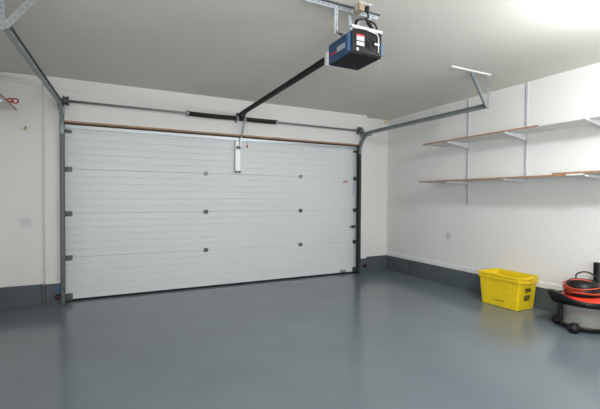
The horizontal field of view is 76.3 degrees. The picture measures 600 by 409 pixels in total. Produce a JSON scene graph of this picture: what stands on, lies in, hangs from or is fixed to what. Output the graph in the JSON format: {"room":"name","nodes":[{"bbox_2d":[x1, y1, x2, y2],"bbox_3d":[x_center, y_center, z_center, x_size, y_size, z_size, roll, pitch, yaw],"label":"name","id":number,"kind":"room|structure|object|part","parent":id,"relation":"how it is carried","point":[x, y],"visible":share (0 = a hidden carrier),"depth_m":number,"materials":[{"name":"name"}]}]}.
{"room":"garage","nodes":[
{"label":"garage","id":0,"kind":"room"},
{"bbox_2d":[0,72,387,286],"bbox_3d":[-1.111,-0.186,6.428,6.620,3.045,0.420,0,1,-27],"label":"wall","id":1,"kind":"structure","parent":0,"point":[30,157],"depth_m":5.19,"materials":[{"name":"paint"}]},
{"bbox_2d":[20,218,30,226],"bbox_3d":[-3.603,0.239,5.006,0.120,0.115,0.006,0,1,-27],"label":"blank plate","id":2,"kind":"object","parent":1,"relation":"attached to","point":[24,222],"visible":1,"depth_m":5.00,"materials":[{"name":"white plastic"}]},
{"bbox_2d":[3,26,65,304],"bbox_3d":[-2.632,0.029,3.931,0.071,2.689,2.689,0,1,-25],"label":"door track","id":3,"kind":"object","parent":1,"relation":"attached to","point":[11,33],"visible":0.99,"depth_m":5.07,"materials":[{"name":"metal"}]},
{"bbox_3d":[-2.623,-1.116,3.913,0.056,0.392,2.675,0,1,-25],"label":"horizontal rail","id":4,"kind":"part","parent":3,"relation":"part of","materials":[{"name":"metal"}]},
{"bbox_3d":[-3.180,0.197,5.122,0.044,2.285,0.060,0,1,-27],"label":"vertical rail","id":5,"kind":"part","parent":3,"relation":"part of","materials":[{"name":"metal"}]},
{"bbox_2d":[0,75,80,91],"bbox_3d":[-3.444,-1.594,5.021,0.983,0.137,0.076,0,1,-27],"label":"trim","id":6,"kind":"structure","parent":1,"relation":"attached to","point":[1,76],"depth_m":4.96,"materials":[{"name":"paint"}]},
{"bbox_2d":[55,285,59,299],"bbox_3d":[-3.229,1.170,5.085,0.044,0.180,0.124,0,1,-27],"label":"sensor","id":7,"kind":"object","parent":1,"relation":"attached to","point":[57,297],"visible":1,"depth_m":5.04,"materials":[{"name":"black plastic"}]},
{"bbox_2d":[0,255,385,309],"bbox_3d":[-1.060,1.195,6.338,6.420,0.287,0.170,0,1,-27],"label":"baseboard","id":8,"kind":"structure","parent":1,"relation":"attached to","point":[39,294],"depth_m":5.07,"materials":[{"name":"paint"}]},
{"bbox_2d":[64,124,358,301],"bbox_3d":[-1.048,0.113,6.289,4.878,2.452,0.217,0,1,-27],"label":"garage door","id":9,"kind":"structure","parent":1,"relation":"in","point":[167,238],"depth_m":6.08,"materials":[{"name":"metal"}]},
{"bbox_3d":[-1.080,-0.809,6.353,4.872,0.611,0.040,0,1,-27],"label":"panel","id":10,"kind":"part","parent":9,"relation":"part of","materials":[{"name":"white metal"}]},
{"bbox_3d":[-1.086,0.418,6.375,4.872,0.611,0.040,0,1,-27],"label":"panel","id":11,"kind":"part","parent":9,"relation":"part of","materials":[{"name":"white metal"}]},
{"bbox_3d":[-1.089,1.018,6.386,4.872,0.583,0.040,0,1,-27],"label":"panel","id":12,"kind":"part","parent":9,"relation":"part of","materials":[{"name":"white metal"}]},
{"bbox_3d":[-1.083,-0.195,6.364,4.872,0.611,0.040,0,1,-27],"label":"panel","id":13,"kind":"part","parent":9,"relation":"part of","materials":[{"name":"white metal"}]},
{"bbox_3d":[-1.031,-0.792,6.325,0.095,0.510,0.055,0,1,-27],"label":"stiffener plate","id":14,"kind":"part","parent":9,"relation":"part of","materials":[{"name":"white metal"}]},
{"bbox_2d":[64,120,358,146],"bbox_3d":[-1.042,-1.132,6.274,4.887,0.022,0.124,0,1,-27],"label":"trim","id":15,"kind":"structure","parent":1,"relation":"attached to","point":[65,121],"depth_m":5.95,"materials":[{"name":"brown wood"}]},
{"bbox_2d":[60,95,364,134],"bbox_3d":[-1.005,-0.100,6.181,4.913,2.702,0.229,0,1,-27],"label":"shaft","id":16,"kind":"object","parent":1,"relation":"attached to","point":[65,100],"visible":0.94,"depth_m":5.92,"materials":[{"name":"metal"}]},
{"bbox_2d":[356,146,358,272],"bbox_3d":[1.124,0.091,7.411,0.006,2.478,0.164,0,1,-27],"label":"trim","id":17,"kind":"structure","parent":1,"relation":"attached to","point":[356,146],"depth_m":7.45,"materials":[{"name":"grey metal"}]},
{"bbox_2d":[357,104,486,273],"bbox_3d":[1.753,0.011,6.127,0.071,2.689,2.689,0,1,-28],"label":"door track","id":18,"kind":"object","parent":1,"relation":"attached to","point":[364,135],"visible":0.99,"depth_m":6.97,"materials":[{"name":"metal"}]},
{"bbox_3d":[1.128,0.180,7.280,0.044,2.285,0.060,0,1,-27],"label":"vertical rail","id":19,"kind":"part","parent":18,"relation":"part of","materials":[{"name":"metal"}]},
{"bbox_3d":[1.754,-1.133,6.106,0.056,0.392,2.675,0,1,-29],"label":"horizontal rail","id":20,"kind":"part","parent":18,"relation":"part of","materials":[{"name":"metal"}]},
{"bbox_2d":[0,269,599,408],"bbox_3d":[0.534,1.478,3.158,6.820,0.150,8.400,0,1,-27],"label":"floor","id":21,"kind":"structure","parent":0,"point":[384,338],"depth_m":3.65,"materials":[{"name":"grey paint"}]},
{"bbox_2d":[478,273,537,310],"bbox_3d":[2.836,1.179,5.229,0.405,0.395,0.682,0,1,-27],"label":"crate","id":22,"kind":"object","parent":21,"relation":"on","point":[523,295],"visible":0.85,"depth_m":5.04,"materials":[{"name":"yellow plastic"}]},
{"bbox_2d":[524,295,529,300],"bbox_3d":[2.959,1.221,4.978,0.130,0.076,0.007,0,1,-27],"label":"print","id":23,"kind":"object","parent":22,"relation":"attached to","point":[526,297],"depth_m":4.98},
{"bbox_2d":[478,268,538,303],"bbox_3d":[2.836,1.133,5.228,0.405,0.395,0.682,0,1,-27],"label":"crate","id":24,"kind":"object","parent":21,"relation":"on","point":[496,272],"visible":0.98,"depth_m":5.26,"materials":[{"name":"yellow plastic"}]},
{"bbox_2d":[478,268,538,281],"bbox_3d":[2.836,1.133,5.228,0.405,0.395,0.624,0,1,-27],"label":"rim","id":25,"kind":"object","parent":24,"relation":"in","point":[496,272],"depth_m":5.26,"materials":[{"name":"yellow plastic"}]},
{"bbox_2d":[547,262,599,333],"bbox_3d":[3.191,1.026,4.284,0.618,0.739,0.615,0,1,-27],"label":"shop vacuum","id":26,"kind":"object","parent":21,"relation":"on","point":[578,312],"visible":0.96,"depth_m":4.17,"materials":[{"name":"grey plastic"}]},
{"bbox_3d":[3.206,1.223,4.308,0.468,0.255,0.468,0,1,-27],"label":"tank","id":27,"kind":"part","parent":26,"relation":"part of","materials":[{"name":"grey plastic"}]},
{"bbox_3d":[3.207,1.039,4.304,0.514,0.060,0.514,0,1,-27],"label":"lid","id":28,"kind":"part","parent":26,"relation":"part of","materials":[{"name":"red plastic"}]},
{"bbox_2d":[562,279,599,295],"bbox_3d":[3.181,0.923,4.297,0.413,0.192,0.392,0,1,-27],"label":"extension cord","id":29,"kind":"object","parent":26,"relation":"on","point":[570,279],"visible":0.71,"depth_m":4.19,"materials":[{"name":"red plastic"}]},
{"bbox_3d":[3.238,0.826,4.306,0.037,0.144,0.257,0,1,-22],"label":"carry handle","id":30,"kind":"part","parent":26,"relation":"part of","materials":[{"name":"black plastic"}]},
{"bbox_2d":[0,0,599,119],"bbox_3d":[0.550,-1.716,3.102,6.820,0.150,8.400,0,1,-27],"label":"ceiling","id":31,"kind":"structure","parent":0,"point":[245,50],"depth_m":3.99,"materials":[{"name":"paint"}]},
{"bbox_2d":[0,0,36,29],"bbox_3d":[-1.796,-1.435,2.797,0.688,0.425,0.077,0,1,-27],"label":"hanger","id":32,"kind":"object","parent":31,"relation":"attached to","point":[27,4],"visible":1,"depth_m":2.69,"materials":[{"name":"grey metal"}]},
{"bbox_2d":[304,0,380,35],"bbox_3d":[0.349,-1.522,3.179,0.730,0.243,0.092,0,1,-27],"label":"hanger","id":33,"kind":"object","parent":31,"relation":"attached to","point":[337,6],"visible":0.68,"depth_m":3.14,"materials":[{"name":"metal"}]},
{"bbox_2d":[236,24,382,147],"bbox_3d":[-0.230,-1.166,4.684,0.354,0.612,3.541,0,1,-27],"label":"garage door opener","id":34,"kind":"object","parent":33,"relation":"hanging from","point":[361,46],"visible":1,"depth_m":3.21,"materials":[{"name":"blue plastic"}]},
{"bbox_3d":[-0.923,-1.161,6.137,0.054,0.468,0.327,0,1,-22],"label":"door arm","id":35,"kind":"part","parent":34,"relation":"part of"},
{"bbox_3d":[-0.281,-1.423,4.769,0.052,0.060,2.985,0,1,-27],"label":"rail","id":36,"kind":"part","parent":34,"relation":"part of","materials":[{"name":"black metal"}]},
{"bbox_2d":[330,51,380,69],"bbox_3d":[0.469,-1.224,3.266,0.297,0.010,0.341,0,1,-27],"label":"panel","id":37,"kind":"object","parent":34,"relation":"attached to","point":[354,60],"depth_m":3.22,"materials":[{"name":"black plastic"}]},
{"bbox_3d":[0.543,-1.326,3.114,0.295,0.197,0.014,0,1,-27],"label":"panel","id":38,"kind":"part","parent":34,"relation":"part of","materials":[{"name":"black plastic"}]},
{"bbox_2d":[366,39,375,50],"bbox_3d":[0.580,-1.307,3.123,0.095,0.095,0.006,0,1,-27],"label":"speaker grille","id":39,"kind":"object","parent":34,"relation":"attached to","point":[370,43],"depth_m":3.12,"materials":[{"name":"black plastic"}]},
{"bbox_2d":[353,1,371,14],"bbox_3d":[0.520,-1.611,3.150,0.130,0.062,0.090,0,1,-27],"label":"outlet","id":40,"kind":"object","parent":31,"relation":"attached to","point":[359,7],"visible":0.94,"depth_m":3.12,"materials":[{"name":"beige plastic"}]},
{"bbox_2d":[355,6,377,29],"bbox_3d":[0.546,-1.524,3.143,0.235,0.215,0.039,0,1,-27],"label":"power cord","id":41,"kind":"object","parent":40,"relation":"hanging from","point":[368,22],"visible":0.76,"depth_m":3.14,"materials":[{"name":"black plastic"}]},
{"bbox_2d":[450,66,490,108],"bbox_3d":[2.128,-1.451,4.763,0.728,0.425,0.077,0,1,-27],"label":"hanger","id":42,"kind":"object","parent":31,"relation":"attached to","point":[486,103],"visible":1,"depth_m":4.85,"materials":[{"name":"white metal"}]},
{"bbox_2d":[387,62,599,284],"bbox_3d":[3.538,-0.127,4.427,0.100,3.045,7.636,0,1,-27],"label":"wall","id":43,"kind":"structure","parent":0,"point":[548,229],"depth_m":5.49,"materials":[{"name":"paint"}]},
{"bbox_2d":[446,232,450,238],"bbox_3d":[2.490,0.525,6.402,0.009,0.115,0.100,0,1,-27],"label":"wall outlet","id":44,"kind":"object","parent":43,"relation":"attached to","point":[448,234],"visible":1,"depth_m":6.40,"materials":[{"name":"white plastic"}]},
{"bbox_2d":[466,99,468,205],"bbox_3d":[2.658,-0.823,6.050,0.015,1.700,0.028,0,1,-27],"label":"shelf standard","id":45,"kind":"object","parent":43,"relation":"attached to","point":[467,165],"visible":0.89,"depth_m":6.04,"materials":[{"name":"white metal"}]},
{"bbox_2d":[386,255,557,313],"bbox_3d":[3.488,1.252,4.430,0.016,0.287,7.636,0,1,-27],"label":"baseboard","id":46,"kind":"structure","parent":43,"relation":"attached to","point":[542,300],"depth_m":6.39,"materials":[{"name":"paint"}]},
{"bbox_2d":[386,251,563,290],"bbox_3d":[3.480,1.064,4.422,0.027,0.081,7.636,0,1,-27],"label":"trim","id":47,"kind":"structure","parent":43,"relation":"attached to","point":[541,284],"depth_m":6.33,"materials":[{"name":"paint"}]},
{"bbox_2d":[423,125,557,148],"bbox_3d":[2.647,-0.930,5.567,0.436,0.107,1.900,0,1,-27],"label":"shelf board","id":48,"kind":"object","parent":43,"relation":"attached to","point":[536,128],"depth_m":5.31,"materials":[{"name":"white wood"}]},
{"bbox_3d":[2.457,-0.928,5.947,0.436,0.088,0.016,0,1,-27],"label":"shelf bracket","id":49,"kind":"part","parent":48,"relation":"part of","materials":[{"name":"white metal"}]},
{"bbox_3d":[2.880,-0.910,5.102,0.436,0.088,0.016,0,1,-27],"label":"shelf bracket","id":50,"kind":"part","parent":48,"relation":"part of","materials":[{"name":"white metal"}]},
{"bbox_2d":[418,174,581,184],"bbox_3d":[2.692,-0.335,5.473,0.444,0.067,2.310,0,1,-27],"label":"shelf board","id":51,"kind":"object","parent":43,"relation":"attached to","point":[557,175],"depth_m":5.16,"materials":[{"name":"white wood"}]},
{"bbox_3d":[2.450,-0.335,5.956,0.444,0.048,0.016,0,1,-27],"label":"shelf bracket","id":52,"kind":"part","parent":51,"relation":"part of","materials":[{"name":"white metal"}]},
{"bbox_3d":[2.874,-0.318,5.111,0.444,0.048,0.016,0,1,-27],"label":"shelf bracket","id":53,"kind":"part","parent":51,"relation":"part of","materials":[{"name":"white metal"}]},
{"bbox_2d":[552,170,599,174],"bbox_3d":[3.468,-0.347,3.937,0.427,0.021,1.430,0,1,-27],"label":"shelf board","id":54,"kind":"object","parent":51,"relation":"on","point":[598,171],"visible":0.7,"depth_m":4.23,"materials":[{"name":"brown wood"}]},
{"bbox_2d":[524,82,527,181],"bbox_3d":[3.082,-0.984,5.202,0.015,1.345,0.028,0,1,-27],"label":"shelf standard","id":55,"kind":"object","parent":43,"relation":"attached to","point":[526,89],"visible":0.84,"depth_m":5.19,"materials":[{"name":"white metal"}]},
{"bbox_2d":[539,115,599,128],"bbox_3d":[3.434,-0.898,3.996,0.436,0.107,1.586,0,1,-27],"label":"shelf board","id":56,"kind":"object","parent":43,"relation":"attached to","point":[582,121],"depth_m":4.40,"materials":[{"name":"white wood"}]},
{"bbox_3d":[3.310,-0.893,4.244,0.436,0.088,0.016,0,1,-27],"label":"shelf bracket","id":57,"kind":"part","parent":56,"relation":"part of","materials":[{"name":"white metal"}]},
{"bbox_2d":[566,173,599,176],"bbox_3d":[3.256,-0.336,4.360,0.427,0.019,0.175,0,1,-27],"label":"shelf board","id":58,"kind":"object","parent":43,"relation":"attached to","point":[577,174],"visible":0.85,"depth_m":4.29,"materials":[{"name":"white wood"}]},
{"bbox_3d":[3.512,-0.966,4.344,0.015,1.345,0.028,0,1,-27],"label":"shelf standard","id":59,"kind":"object","parent":43,"relation":"attached to","visible":0},
{"bbox_2d":[585,175,599,178],"bbox_3d":[3.304,-0.300,4.253,0.444,0.048,0.016,0,1,-27],"label":"shelf bracket","id":60,"kind":"object","parent":59,"relation":"attached to","point":[592,176],"visible":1,"depth_m":4.22,"materials":[{"name":"white metal"}]},
{"bbox_3d":[-2.268,-0.104,1.460,0.100,3.045,7.530,0,1,-27],"label":"wall","id":61,"kind":"structure","parent":0,"visible":0},
{"bbox_2d":[0,93,18,110],"bbox_3d":[-2.443,-1.023,2.477,0.504,0.076,3.540,0,1,-27],"label":"shelf board","id":62,"kind":"object","parent":61,"relation":"attached to","point":[5,104],"depth_m":3.89,"materials":[{"name":"white wood"}]},
{"bbox_3d":[-2.950,-1.058,3.878,0.154,0.061,0.026,0,1,-27],"label":"clamp handle","id":63,"kind":"part","parent":62,"relation":"part of","materials":[{"name":"red plastic"}]}
]}

